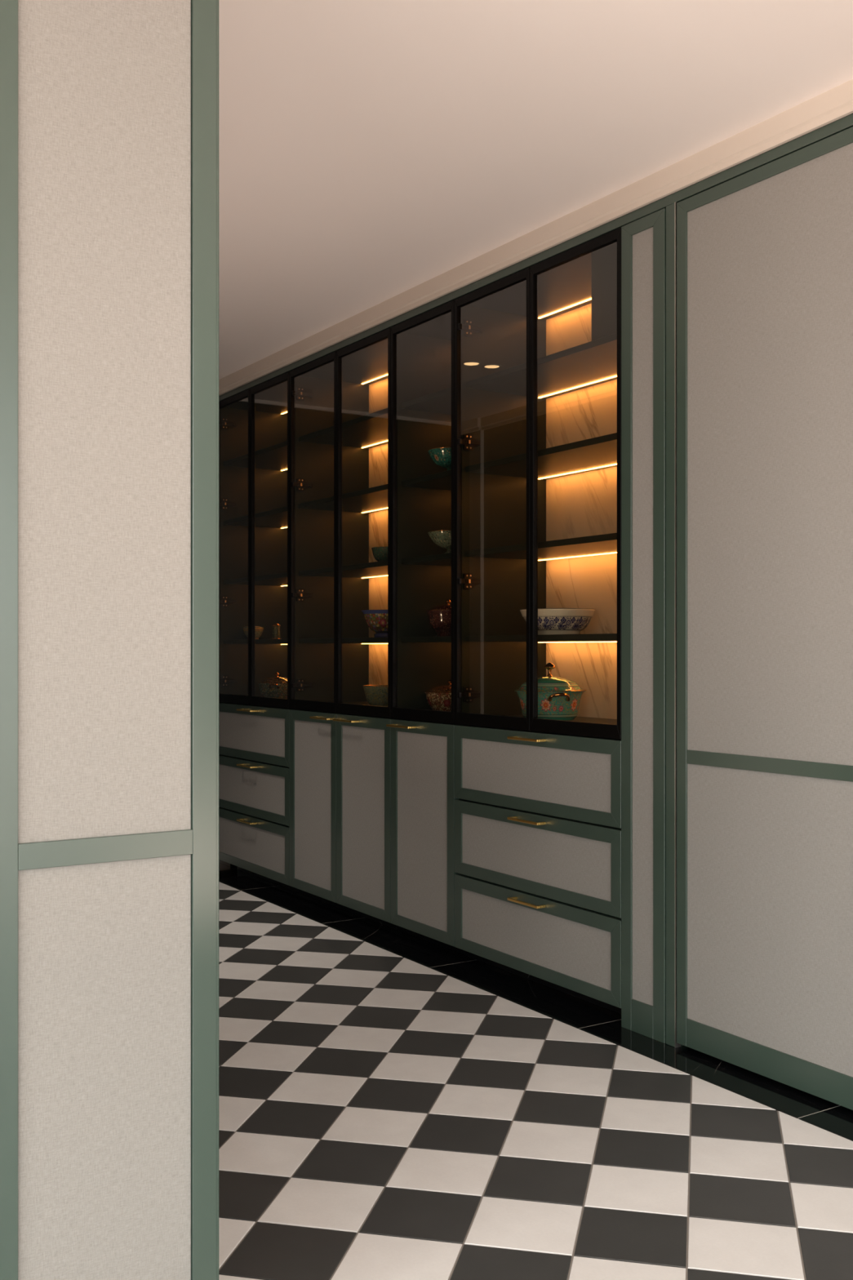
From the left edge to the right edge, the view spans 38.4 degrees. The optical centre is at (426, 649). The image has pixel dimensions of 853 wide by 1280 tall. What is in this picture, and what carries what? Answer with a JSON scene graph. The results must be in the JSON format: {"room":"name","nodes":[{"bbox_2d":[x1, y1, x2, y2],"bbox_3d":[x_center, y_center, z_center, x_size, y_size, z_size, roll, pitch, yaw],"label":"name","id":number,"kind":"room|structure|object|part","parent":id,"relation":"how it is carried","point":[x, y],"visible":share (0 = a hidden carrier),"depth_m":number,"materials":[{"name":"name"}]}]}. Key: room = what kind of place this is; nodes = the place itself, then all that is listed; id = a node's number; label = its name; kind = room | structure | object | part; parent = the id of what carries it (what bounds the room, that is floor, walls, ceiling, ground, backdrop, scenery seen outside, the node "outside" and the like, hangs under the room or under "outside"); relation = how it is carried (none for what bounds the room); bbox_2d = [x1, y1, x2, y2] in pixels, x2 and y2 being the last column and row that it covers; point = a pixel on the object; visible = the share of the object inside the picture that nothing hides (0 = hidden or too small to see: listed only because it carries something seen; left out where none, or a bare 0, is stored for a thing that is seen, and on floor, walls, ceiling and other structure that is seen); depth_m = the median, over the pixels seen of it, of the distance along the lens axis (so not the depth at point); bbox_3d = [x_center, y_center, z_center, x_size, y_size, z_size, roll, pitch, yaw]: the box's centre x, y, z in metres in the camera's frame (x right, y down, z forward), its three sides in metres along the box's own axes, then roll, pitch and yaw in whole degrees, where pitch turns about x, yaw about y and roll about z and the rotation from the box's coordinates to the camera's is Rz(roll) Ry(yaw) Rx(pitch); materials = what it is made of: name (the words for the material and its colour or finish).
{"room":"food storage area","nodes":[
{"label":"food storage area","id":0,"kind":"room"},
{"bbox_2d":[0,0,218,1279],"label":"door","id":1,"kind":"structure","parent":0,"point":[109,108],"depth_m":1.78,"materials":[{"name":"beige paint"}]},
{"bbox_3d":[-0.465,-0.499,1.782,0.254,1.540,0.006,0,0,-32],"label":"fabric panel","id":2,"kind":"part","parent":1,"relation":"part of","materials":[{"name":"fabric"}]},
{"bbox_3d":[-0.465,0.660,1.782,0.254,0.703,0.006,0,0,-32],"label":"fabric panel","id":3,"kind":"part","parent":1,"relation":"part of","materials":[{"name":"fabric"}]},
{"bbox_3d":[-0.468,0.290,1.787,0.256,0.037,0.030,0,0,-32],"label":"rail","id":4,"kind":"part","parent":1,"relation":"part of","materials":[{"name":"green paint"}]},
{"bbox_2d":[218,859,852,1279],"bbox_3d":[-0.760,1.116,1.435,5.450,0.060,8.639,0,0,-32],"label":"floor","id":5,"kind":"structure","parent":0,"point":[394,1104],"depth_m":2.76,"materials":[{"name":"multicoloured tile"}]},
{"bbox_2d":[218,702,293,885],"bbox_3d":[-0.663,0.649,5.816,0.450,0.770,0.835,0,0,-32],"label":"base cabinet","id":6,"kind":"object","parent":5,"relation":"on","point":[254,740],"visible":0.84,"depth_m":5.67,"materials":[{"name":"grey"}]},
{"bbox_3d":[-0.836,0.802,5.701,0.034,0.008,0.158,0,0,-32],"label":"handle","id":7,"kind":"part","parent":6,"relation":"part of","materials":[{"name":"gold metal"}]},
{"bbox_3d":[-0.836,0.543,5.701,0.034,0.008,0.158,0,0,-32],"label":"handle","id":8,"kind":"part","parent":6,"relation":"part of","materials":[{"name":"gold metal"}]},
{"bbox_3d":[-0.836,0.285,5.701,0.034,0.008,0.158,0,0,-32],"label":"handle","id":9,"kind":"part","parent":6,"relation":"part of","materials":[{"name":"gold metal"}]},
{"bbox_3d":[-0.815,0.909,5.721,0.013,0.176,0.752,0,0,-32],"label":"fabric panel","id":10,"kind":"part","parent":6,"relation":"part of","materials":[{"name":"fabric"}]},
{"bbox_3d":[-0.815,0.650,5.721,0.013,0.175,0.752,0,0,-32],"label":"fabric panel","id":11,"kind":"part","parent":6,"relation":"part of","materials":[{"name":"fabric"}]},
{"bbox_3d":[-0.815,0.392,5.721,0.013,0.175,0.752,0,0,-32],"label":"fabric panel","id":12,"kind":"part","parent":6,"relation":"part of","materials":[{"name":"fabric"}]},
{"bbox_3d":[-0.816,1.015,5.720,0.020,0.039,0.833,0,0,-32],"label":"rail","id":13,"kind":"part","parent":6,"relation":"part of","materials":[{"name":"green paint"}]},
{"bbox_3d":[-0.816,0.755,5.720,0.020,0.039,0.833,0,0,-32],"label":"rail","id":14,"kind":"part","parent":6,"relation":"part of","materials":[{"name":"green paint"}]},
{"bbox_3d":[-0.816,0.497,5.720,0.020,0.039,0.833,0,0,-32],"label":"rail","id":15,"kind":"part","parent":6,"relation":"part of","materials":[{"name":"green paint"}]},
{"bbox_3d":[-0.816,0.285,5.720,0.020,0.042,0.833,0,0,-32],"label":"rail","id":16,"kind":"part","parent":6,"relation":"part of","materials":[{"name":"green paint"}]},
{"bbox_2d":[218,371,289,708],"bbox_3d":[-0.653,-0.477,5.823,0.406,1.474,0.836,0,0,-32],"label":"display cabinet","id":17,"kind":"object","parent":6,"relation":"on","point":[254,422],"visible":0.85,"depth_m":6.10,"materials":[{"name":"black glass"}]},
{"bbox_3d":[-0.928,-0.477,5.896,0.019,1.474,0.416,0,0,-32],"label":"glass door","id":18,"kind":"part","parent":17,"relation":"part of","materials":[{"name":"black glass"}]},
{"bbox_2d":[242,626,263,639],"bbox_3d":[-0.861,-0.081,6.091,0.104,0.071,0.104,0,0,-32],"label":"serving bowl","id":19,"kind":"object","parent":17,"relation":"on","point":[259,630],"visible":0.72,"depth_m":6.06,"materials":[{"name":"ceramic"}]},
{"bbox_3d":[-0.861,-0.110,6.091,0.102,0.013,0.102,0,0,-32],"label":"lid","id":20,"kind":"part","parent":19,"relation":"part of","materials":[{"name":"ceramic"}]},
{"bbox_2d":[223,440,287,471],"bbox_3d":[-0.644,-0.919,5.829,0.352,0.020,0.800,0,0,-32],"label":"shelf","id":21,"kind":"object","parent":17,"relation":"attached to","point":[273,458],"depth_m":5.94,"materials":[{"name":"black wood"}]},
{"bbox_2d":[223,506,287,528],"bbox_3d":[-0.644,-0.626,5.829,0.352,0.020,0.800,0,0,-32],"label":"shelf","id":22,"kind":"object","parent":17,"relation":"attached to","point":[277,517],"depth_m":5.94,"materials":[{"name":"black wood"}]},
{"bbox_2d":[223,572,287,586],"bbox_3d":[-0.644,-0.332,5.829,0.352,0.020,0.800,0,0,-32],"label":"shelf","id":23,"kind":"object","parent":17,"relation":"attached to","point":[281,579],"depth_m":5.92,"materials":[{"name":"black wood"}]},
{"bbox_2d":[223,639,287,644],"bbox_3d":[-0.644,-0.036,5.829,0.352,0.020,0.800,0,0,-32],"label":"shelf","id":24,"kind":"object","parent":17,"relation":"attached to","point":[225,641],"depth_m":5.79,"materials":[{"name":"black wood"}]},
{"bbox_3d":[-0.651,-1.205,5.824,0.370,0.017,0.801,0,0,-32],"label":"panel","id":25,"kind":"part","parent":17,"relation":"part of","materials":[{"name":"black"}]},
{"bbox_3d":[-0.705,-0.477,5.543,0.019,1.474,0.416,0,0,-32],"label":"glass door","id":26,"kind":"part","parent":17,"relation":"part of","materials":[{"name":"black glass"}]},
{"bbox_2d":[257,672,287,698],"bbox_3d":[-0.723,0.175,5.929,0.197,0.123,0.197,0,0,-32],"label":"soup tureen","id":27,"kind":"object","parent":17,"relation":"in","point":[276,686],"visible":0.72,"depth_m":5.86,"materials":[{"name":"green ceramic"}]},
{"bbox_3d":[-0.723,0.147,5.929,0.188,0.029,0.188,0,0,-32],"label":"lid","id":28,"kind":"part","parent":27,"relation":"part of","materials":[{"name":"green ceramic"}]},
{"bbox_3d":[-0.727,0.176,5.833,0.052,0.025,0.027,0,0,3],"label":"handle","id":29,"kind":"part","parent":27,"relation":"part of","materials":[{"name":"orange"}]},
{"bbox_2d":[270,623,281,639],"bbox_3d":[-0.721,-0.085,5.870,0.054,0.078,0.054,0,0,-32],"label":"canister","id":30,"kind":"object","parent":17,"relation":"on","point":[275,627],"visible":0.96,"depth_m":5.85,"materials":[{"name":"ceramic"}]},
{"bbox_2d":[218,113,852,401],"bbox_3d":[1.113,-1.231,2.681,0.030,0.026,8.540,0,0,-32],"label":"trim","id":31,"kind":"structure","parent":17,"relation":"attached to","point":[842,124],"depth_m":3.64,"materials":[{"name":"green paint"}]},
{"bbox_3d":[-0.816,0.803,5.720,0.020,0.042,0.833,0,0,-32],"label":"rail","id":32,"kind":"part","parent":6,"relation":"part of","materials":[{"name":"green paint"}]},
{"bbox_3d":[-0.816,0.544,5.720,0.020,0.042,0.833,0,0,-32],"label":"rail","id":33,"kind":"part","parent":6,"relation":"part of","materials":[{"name":"green paint"}]},
{"bbox_2d":[289,709,398,923],"bbox_3d":[-0.207,0.649,5.096,0.450,0.770,0.866,0,0,-32],"label":"base cabinet","id":34,"kind":"object","parent":5,"relation":"on","point":[340,763],"visible":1,"depth_m":4.96,"materials":[{"name":"grey"}]},
{"bbox_3d":[-0.476,1.014,5.183,0.020,0.040,0.430,0,0,-32],"label":"rail","id":35,"kind":"part","parent":34,"relation":"part of","materials":[{"name":"green paint"}]},
{"bbox_3d":[-0.475,0.651,5.184,0.013,0.691,0.349,0,0,-32],"label":"fabric panel","id":36,"kind":"part","parent":34,"relation":"part of","materials":[{"name":"fabric"}]},
{"bbox_3d":[-0.476,0.286,5.183,0.020,0.043,0.430,0,0,-32],"label":"rail","id":37,"kind":"part","parent":34,"relation":"part of","materials":[{"name":"green paint"}]},
{"bbox_3d":[-0.432,0.285,5.062,0.034,0.008,0.158,0,0,-32],"label":"handle","id":38,"kind":"part","parent":34,"relation":"part of","materials":[{"name":"gold metal"}]},
{"bbox_2d":[288,327,391,718],"bbox_3d":[-0.197,-0.477,5.103,0.406,1.474,0.867,0,0,-32],"label":"display cabinet","id":39,"kind":"object","parent":34,"relation":"on","point":[340,401],"visible":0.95,"depth_m":5.38,"materials":[{"name":"black glass"}]},
{"bbox_3d":[-0.476,-0.477,5.183,0.019,1.474,0.432,0,0,-32],"label":"glass door","id":40,"kind":"part","parent":39,"relation":"part of","materials":[{"name":"black glass"}]},
{"bbox_3d":[-0.422,-0.477,5.463,0.370,1.474,0.017,0,0,-32],"label":"panel","id":41,"kind":"part","parent":39,"relation":"part of","materials":[{"name":"black"}]},
{"bbox_2d":[298,408,387,448],"bbox_3d":[-0.188,-0.919,5.108,0.352,0.020,0.831,0,0,-32],"label":"shelf","id":42,"kind":"object","parent":39,"relation":"attached to","point":[370,430],"depth_m":5.22,"materials":[{"name":"black wood"}]},
{"bbox_2d":[298,484,387,513],"bbox_3d":[-0.188,-0.626,5.108,0.352,0.020,0.831,0,0,-32],"label":"shelf","id":43,"kind":"object","parent":39,"relation":"attached to","point":[372,500],"depth_m":5.22,"materials":[{"name":"black wood"}]},
{"bbox_2d":[298,560,387,577],"bbox_3d":[-0.188,-0.332,5.108,0.352,0.020,0.831,0,0,-32],"label":"shelf","id":44,"kind":"object","parent":39,"relation":"attached to","point":[375,569],"depth_m":5.21,"materials":[{"name":"black wood"}]},
{"bbox_2d":[298,637,387,643],"bbox_3d":[-0.188,-0.036,5.108,0.352,0.020,0.831,0,0,-32],"label":"shelf","id":45,"kind":"object","parent":39,"relation":"attached to","point":[301,640],"depth_m":5.03,"materials":[{"name":"black"}]},
{"bbox_3d":[-0.195,-1.205,5.104,0.370,0.017,0.832,0,0,-32],"label":"panel","id":46,"kind":"part","parent":39,"relation":"part of","materials":[{"name":"black"}]},
{"bbox_3d":[-0.195,0.248,5.104,0.370,0.024,0.832,0,0,-32],"label":"panel","id":47,"kind":"part","parent":39,"relation":"part of","materials":[{"name":"black wood"}]},
{"bbox_3d":[-0.244,-0.477,4.816,0.019,1.474,0.432,0,0,-32],"label":"glass door","id":48,"kind":"part","parent":39,"relation":"part of","materials":[{"name":"black glass"}]},
{"bbox_2d":[360,609,387,637],"bbox_3d":[-0.164,-0.102,5.046,0.216,0.113,0.216,0,0,-32],"label":"serving bowl","id":49,"kind":"object","parent":39,"relation":"on","point":[376,620],"visible":0.52,"depth_m":4.98,"materials":[{"name":"ceramic"}]},
{"bbox_2d":[362,684,387,706],"bbox_3d":[-0.174,0.193,5.062,0.182,0.086,0.182,0,0,-32],"label":"serving bowl","id":50,"kind":"object","parent":39,"relation":"in","point":[375,695],"visible":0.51,"depth_m":4.99,"materials":[{"name":"green ceramic"}]},
{"bbox_3d":[-0.032,-0.477,5.207,0.015,1.474,0.867,0,0,-32],"label":"panel","id":51,"kind":"part","parent":39,"relation":"part of","materials":[{"name":"beige wood"}]},
{"bbox_2d":[371,546,387,561],"bbox_3d":[-0.161,-0.373,4.910,0.120,0.063,0.120,0,0,-32],"label":"serving bowl","id":52,"kind":"object","parent":39,"relation":"on","point":[380,553],"visible":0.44,"depth_m":4.87,"materials":[{"name":"teal ceramic"}]},
{"bbox_3d":[-0.322,0.285,4.888,0.034,0.008,0.158,0,0,-32],"label":"handle","id":53,"kind":"part","parent":34,"relation":"part of","materials":[{"name":"gold metal"}]},
{"bbox_3d":[-0.243,0.651,4.817,0.013,0.691,0.349,0,0,-32],"label":"fabric panel","id":54,"kind":"part","parent":34,"relation":"part of","materials":[{"name":"fabric"}]},
{"bbox_3d":[-0.244,1.014,4.816,0.020,0.040,0.430,0,0,-32],"label":"rail","id":55,"kind":"part","parent":34,"relation":"part of","materials":[{"name":"green paint"}]},
{"bbox_3d":[-0.244,0.286,4.816,0.020,0.043,0.430,0,0,-32],"label":"rail","id":56,"kind":"part","parent":34,"relation":"part of","materials":[{"name":"green paint"}]},
{"bbox_2d":[386,719,465,946],"bbox_3d":[0.141,0.649,4.546,0.450,0.770,0.432,0,0,-32],"label":"base cabinet","id":57,"kind":"object","parent":5,"relation":"on","point":[423,797],"visible":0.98,"depth_m":4.44,"materials":[{"name":"grey wood"}]},
{"bbox_3d":[-0.094,0.285,4.529,0.034,0.008,0.158,0,0,-32],"label":"handle","id":58,"kind":"part","parent":57,"relation":"part of","materials":[{"name":"gold metal"}]},
{"bbox_3d":[-0.012,1.014,4.449,0.020,0.040,0.430,0,0,-32],"label":"rail","id":59,"kind":"part","parent":57,"relation":"part of","materials":[{"name":"green paint"}]},
{"bbox_3d":[-0.012,0.286,4.449,0.020,0.043,0.430,0,0,-32],"label":"rail","id":60,"kind":"part","parent":57,"relation":"part of","materials":[{"name":"green paint"}]},
{"bbox_3d":[-0.011,0.651,4.450,0.013,0.691,0.349,0,0,-32],"label":"fabric panel","id":61,"kind":"part","parent":57,"relation":"part of","materials":[{"name":"fabric"}]},
{"bbox_2d":[391,299,454,724],"bbox_3d":[0.151,-0.477,4.553,0.406,1.474,0.433,0,0,-32],"label":"display cabinet","id":62,"kind":"object","parent":57,"relation":"on","point":[423,345],"visible":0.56,"depth_m":4.65,"materials":[{"name":"black glass"}]},
{"bbox_2d":[401,386,451,414],"bbox_3d":[0.160,-0.919,4.558,0.352,0.020,0.397,0,0,-32],"label":"shelf","id":63,"kind":"object","parent":62,"relation":"attached to","point":[439,402],"depth_m":4.58,"materials":[{"name":"black"}]},
{"bbox_2d":[401,470,451,490],"bbox_3d":[0.160,-0.626,4.558,0.352,0.020,0.397,0,0,-32],"label":"shelf","id":64,"kind":"object","parent":62,"relation":"attached to","point":[442,481],"depth_m":4.59,"materials":[{"name":"black wood"}]},
{"bbox_2d":[401,552,451,565],"bbox_3d":[0.160,-0.332,4.558,0.352,0.020,0.397,0,0,-32],"label":"shelf","id":65,"kind":"object","parent":62,"relation":"attached to","point":[407,559],"depth_m":4.57,"materials":[{"name":"black wood"}]},
{"bbox_2d":[401,635,451,642],"bbox_3d":[0.160,-0.036,4.558,0.352,0.020,0.397,0,0,-32],"label":"shelf","id":66,"kind":"object","parent":62,"relation":"attached to","point":[404,638],"depth_m":4.49,"materials":[{"name":"black wood"}]},
{"bbox_3d":[0.153,-1.205,4.554,0.370,0.017,0.398,0,0,-32],"label":"panel","id":67,"kind":"part","parent":62,"relation":"part of","materials":[{"name":"black"}]},
{"bbox_2d":[423,679,451,711],"bbox_3d":[0.090,0.176,4.644,0.201,0.121,0.213,0,0,-32],"label":"soup tureen","id":68,"kind":"object","parent":62,"relation":"in","point":[439,697],"visible":0.48,"depth_m":4.57,"materials":[{"name":"beige ceramic"}]},
{"bbox_3d":[0.090,0.148,4.644,0.192,0.027,0.192,0,0,-32],"label":"lid","id":69,"kind":"part","parent":68,"relation":"part of","materials":[{"name":"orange ceramic"}]},
{"bbox_2d":[425,599,451,636],"bbox_3d":[0.082,-0.116,4.602,0.171,0.141,0.171,0,0,-32],"label":"soup tureen","id":70,"kind":"object","parent":62,"relation":"on","point":[439,617],"visible":0.56,"depth_m":4.54,"materials":[{"name":"ceramic"}]},
{"bbox_3d":[0.082,-0.156,4.602,0.163,0.023,0.163,0,0,-32],"label":"lid","id":71,"kind":"part","parent":70,"relation":"part of","materials":[{"name":"ceramic"}]},
{"bbox_3d":[0.082,-0.176,4.602,0.022,0.021,0.022,0,0,-32],"label":"knob","id":72,"kind":"part","parent":70,"relation":"part of","materials":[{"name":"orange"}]},
{"bbox_2d":[426,447,451,471],"bbox_3d":[0.084,-0.681,4.485,0.163,0.090,0.163,0,0,-32],"label":"footed bowl","id":73,"kind":"object","parent":62,"relation":"on","point":[441,456],"visible":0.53,"depth_m":4.43,"materials":[{"name":"teal ceramic"}]},
{"bbox_2d":[427,529,451,553],"bbox_3d":[0.084,-0.385,4.485,0.163,0.086,0.163,0,0,-32],"label":"footed bowl","id":74,"kind":"object","parent":62,"relation":"on","point":[442,538],"visible":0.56,"depth_m":4.43,"materials":[{"name":"green ceramic"}]},
{"bbox_2d":[236,866,621,1013],"bbox_3d":[-0.146,1.061,4.808,0.015,0.050,2.917,0,0,-32],"label":"baseboard","id":75,"kind":"structure","parent":5,"relation":"on","point":[537,980],"depth_m":4.41,"materials":[{"name":"black wood"}]},
{"bbox_2d":[454,724,621,1008],"bbox_3d":[0.489,0.649,3.996,0.450,0.770,0.866,0,0,-32],"label":"base cabinet","id":76,"kind":"object","parent":5,"relation":"on","point":[538,815],"visible":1,"depth_m":3.85,"materials":[{"name":"grey wood"}]},
{"bbox_3d":[0.316,0.802,3.881,0.034,0.008,0.158,0,0,-32],"label":"handle","id":77,"kind":"part","parent":76,"relation":"part of","materials":[{"name":"gold metal"}]},
{"bbox_3d":[0.316,0.543,3.881,0.034,0.008,0.158,0,0,-32],"label":"handle","id":78,"kind":"part","parent":76,"relation":"part of","materials":[{"name":"gold metal"}]},
{"bbox_3d":[0.316,0.285,3.881,0.034,0.008,0.158,0,0,-32],"label":"handle","id":79,"kind":"part","parent":76,"relation":"part of","materials":[{"name":"gold metal"}]},
{"bbox_3d":[0.338,0.909,3.900,0.013,0.176,0.783,0,0,-32],"label":"fabric panel","id":80,"kind":"part","parent":76,"relation":"part of","materials":[{"name":"fabric"}]},
{"bbox_3d":[0.338,0.650,3.900,0.013,0.175,0.783,0,0,-32],"label":"fabric panel","id":81,"kind":"part","parent":76,"relation":"part of","materials":[{"name":"fabric"}]},
{"bbox_3d":[0.338,0.392,3.900,0.013,0.175,0.783,0,0,-32],"label":"fabric panel","id":82,"kind":"part","parent":76,"relation":"part of","materials":[{"name":"fabric"}]},
{"bbox_3d":[0.336,1.015,3.899,0.020,0.039,0.864,0,0,-32],"label":"rail","id":83,"kind":"part","parent":76,"relation":"part of","materials":[{"name":"green paint"}]},
{"bbox_3d":[0.336,0.755,3.899,0.020,0.039,0.864,0,0,-32],"label":"rail","id":84,"kind":"part","parent":76,"relation":"part of","materials":[{"name":"green paint"}]},
{"bbox_3d":[0.336,0.497,3.899,0.020,0.039,0.864,0,0,-32],"label":"rail","id":85,"kind":"part","parent":76,"relation":"part of","materials":[{"name":"green paint"}]},
{"bbox_2d":[454,227,621,739],"bbox_3d":[0.499,-0.477,4.002,0.406,1.474,0.867,0,0,-32],"label":"display cabinet","id":86,"kind":"object","parent":76,"relation":"on","point":[538,346],"visible":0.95,"depth_m":4.26,"materials":[{"name":"black glass"}]},
{"bbox_3d":[0.220,-0.477,4.082,0.019,1.474,0.432,0,0,-32],"label":"glass door","id":87,"kind":"part","parent":86,"relation":"part of","materials":[{"name":"glass"}]},
{"bbox_3d":[0.274,-0.477,4.363,0.370,1.474,0.017,0,0,-32],"label":"panel","id":88,"kind":"part","parent":86,"relation":"part of","materials":[{"name":"black"}]},
{"bbox_3d":[0.502,-1.205,4.004,0.370,0.017,0.832,0,0,-32],"label":"panel","id":89,"kind":"part","parent":86,"relation":"part of","materials":[{"name":"black"}]},
{"bbox_2d":[466,333,617,399],"bbox_3d":[0.508,-0.919,4.008,0.352,0.020,0.831,0,0,-32],"label":"shelf","id":90,"kind":"object","parent":86,"relation":"attached to","point":[591,366],"depth_m":4.09,"materials":[{"name":"black wood"}]},
{"bbox_2d":[466,432,617,479],"bbox_3d":[0.508,-0.626,4.008,0.352,0.020,0.831,0,0,-32],"label":"shelf","id":91,"kind":"object","parent":86,"relation":"attached to","point":[595,456],"depth_m":4.09,"materials":[{"name":"black wood"}]},
{"bbox_2d":[466,533,617,560],"bbox_3d":[0.508,-0.332,4.008,0.352,0.020,0.831,0,0,-32],"label":"shelf","id":92,"kind":"object","parent":86,"relation":"attached to","point":[599,547],"depth_m":4.08,"materials":[{"name":"black wood"}]},
{"bbox_2d":[466,633,617,641],"bbox_3d":[0.508,-0.036,4.008,0.352,0.020,0.831,0,0,-32],"label":"shelf","id":93,"kind":"object","parent":86,"relation":"attached to","point":[469,637],"depth_m":3.99,"materials":[{"name":"black"}]},
{"bbox_2d":[513,662,586,719],"bbox_3d":[0.415,0.141,4.130,0.247,0.190,0.257,0,0,-32],"label":"soup tureen","id":94,"kind":"object","parent":86,"relation":"on","point":[558,698],"visible":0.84,"depth_m":4.04,"materials":[{"name":"teal ceramic"}]},
{"bbox_3d":[0.415,0.114,4.130,0.238,0.047,0.238,0,0,-32],"label":"lid","id":95,"kind":"part","parent":94,"relation":"part of","materials":[{"name":"teal ceramic"}]},
{"bbox_3d":[0.415,0.067,4.130,0.039,0.046,0.039,0,0,-32],"label":"knob","id":96,"kind":"part","parent":94,"relation":"part of","materials":[{"name":"orange"}]},
{"bbox_3d":[0.436,0.157,4.016,0.078,0.029,0.037,0,0,-10],"label":"handle","id":97,"kind":"part","parent":94,"relation":"part of","materials":[{"name":"orange"}]},
{"bbox_2d":[520,608,595,635],"bbox_3d":[0.438,-0.089,4.095,0.253,0.087,0.253,0,0,-32],"label":"serving bowl","id":98,"kind":"object","parent":86,"relation":"on","point":[550,620],"visible":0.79,"depth_m":4.00,"materials":[{"name":"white ceramic"}]},
{"bbox_3d":[0.502,0.248,4.004,0.370,0.024,0.832,0,0,-32],"label":"panel","id":99,"kind":"part","parent":86,"relation":"part of","materials":[{"name":"black wood"}]},
{"bbox_3d":[0.452,-0.477,3.716,0.019,1.474,0.432,0,0,-32],"label":"glass door","id":100,"kind":"part","parent":86,"relation":"part of","materials":[{"name":"clear glass"}]},
{"bbox_3d":[0.664,-0.477,4.107,0.015,1.474,0.867,0,0,-32],"label":"panel","id":101,"kind":"part","parent":86,"relation":"part of","materials":[{"name":"white stone"}]},
{"bbox_3d":[0.336,0.803,3.899,0.020,0.042,0.864,0,0,-32],"label":"rail","id":102,"kind":"part","parent":76,"relation":"part of","materials":[{"name":"green paint"}]},
{"bbox_3d":[0.336,0.544,3.899,0.020,0.042,0.864,0,0,-32],"label":"rail","id":103,"kind":"part","parent":76,"relation":"part of","materials":[{"name":"green paint"}]},
{"bbox_3d":[0.336,0.285,3.899,0.020,0.042,0.864,0,0,-32],"label":"rail","id":104,"kind":"part","parent":76,"relation":"part of","materials":[{"name":"green paint"}]},
{"bbox_3d":[0.346,0.908,3.905,0.005,0.251,0.863,0,0,-32],"label":"drawer","id":105,"kind":"part","parent":76,"relation":"part of","materials":[{"name":"green paint"}]},
{"bbox_2d":[621,208,666,1043],"bbox_3d":[0.618,-0.064,3.458,0.024,2.301,0.178,0,0,-32],"label":"filler panel","id":106,"kind":"object","parent":5,"relation":"on","point":[643,240],"visible":0.98,"depth_m":3.45,"materials":[{"name":"green paint"}]},
{"bbox_3d":[0.615,1.041,3.458,0.020,0.090,0.090,0,0,-32],"label":"rail","id":107,"kind":"part","parent":106,"relation":"part of","materials":[{"name":"green paint"}]},
{"bbox_3d":[0.617,-0.091,3.459,0.013,2.179,0.094,0,0,-32],"label":"fabric panel","id":108,"kind":"part","parent":106,"relation":"part of","materials":[{"name":"fabric"}]},
{"bbox_3d":[0.616,-1.197,3.457,0.020,0.036,0.176,0,0,-32],"label":"rail","id":109,"kind":"part","parent":106,"relation":"part of","materials":[{"name":"green paint"}]},
{"bbox_2d":[676,126,852,1110],"bbox_3d":[1.133,-0.073,3.010,0.416,2.288,1.034,0,0,-32],"label":"door","id":110,"kind":"structure","parent":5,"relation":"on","point":[765,253],"depth_m":3.07,"materials":[{"name":"grey"}]},
{"bbox_2d":[666,201,683,1048],"bbox_3d":[0.689,-0.066,3.370,0.050,2.304,0.036,0,0,-32],"label":"trim","id":111,"kind":"structure","parent":110,"relation":"attached to","point":[670,210],"depth_m":3.35,"materials":[{"name":"green paint"}]},
{"bbox_3d":[0.966,-1.196,2.904,0.020,0.035,1.033,0,0,-32],"label":"rail","id":112,"kind":"part","parent":110,"relation":"part of","materials":[{"name":"green paint"}]},
{"bbox_3d":[0.966,0.290,2.904,0.020,0.037,0.962,0,0,-32],"label":"rail","id":113,"kind":"part","parent":110,"relation":"part of","materials":[{"name":"green paint"}]},
{"bbox_3d":[0.966,1.034,2.904,0.020,0.075,0.962,0,0,-32],"label":"rail","id":114,"kind":"part","parent":110,"relation":"part of","materials":[{"name":"green paint"}]},
{"bbox_3d":[0.967,-0.454,2.905,0.013,1.454,0.966,0,0,-32],"label":"fabric panel","id":115,"kind":"part","parent":110,"relation":"part of","materials":[{"name":"fabric"}]},
{"bbox_3d":[0.967,0.652,2.905,0.013,0.692,0.966,0,0,-32],"label":"fabric panel","id":116,"kind":"part","parent":110,"relation":"part of","materials":[{"name":"fabric"}]},
{"bbox_2d":[218,0,852,395],"bbox_3d":[-0.777,-1.354,1.461,5.450,0.080,8.700,0,0,-32],"label":"ceiling","id":117,"kind":"structure","parent":0,"point":[370,151],"depth_m":3.03,"materials":[{"name":"white paint"}]},
{"bbox_2d":[218,79,852,395],"bbox_3d":[1.093,-1.279,2.668,0.019,0.069,8.540,0,0,-32],"label":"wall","id":118,"kind":"structure","parent":117,"relation":"attached to","point":[835,104],"depth_m":3.62,"materials":[{"name":"beige paint"}]}
]}

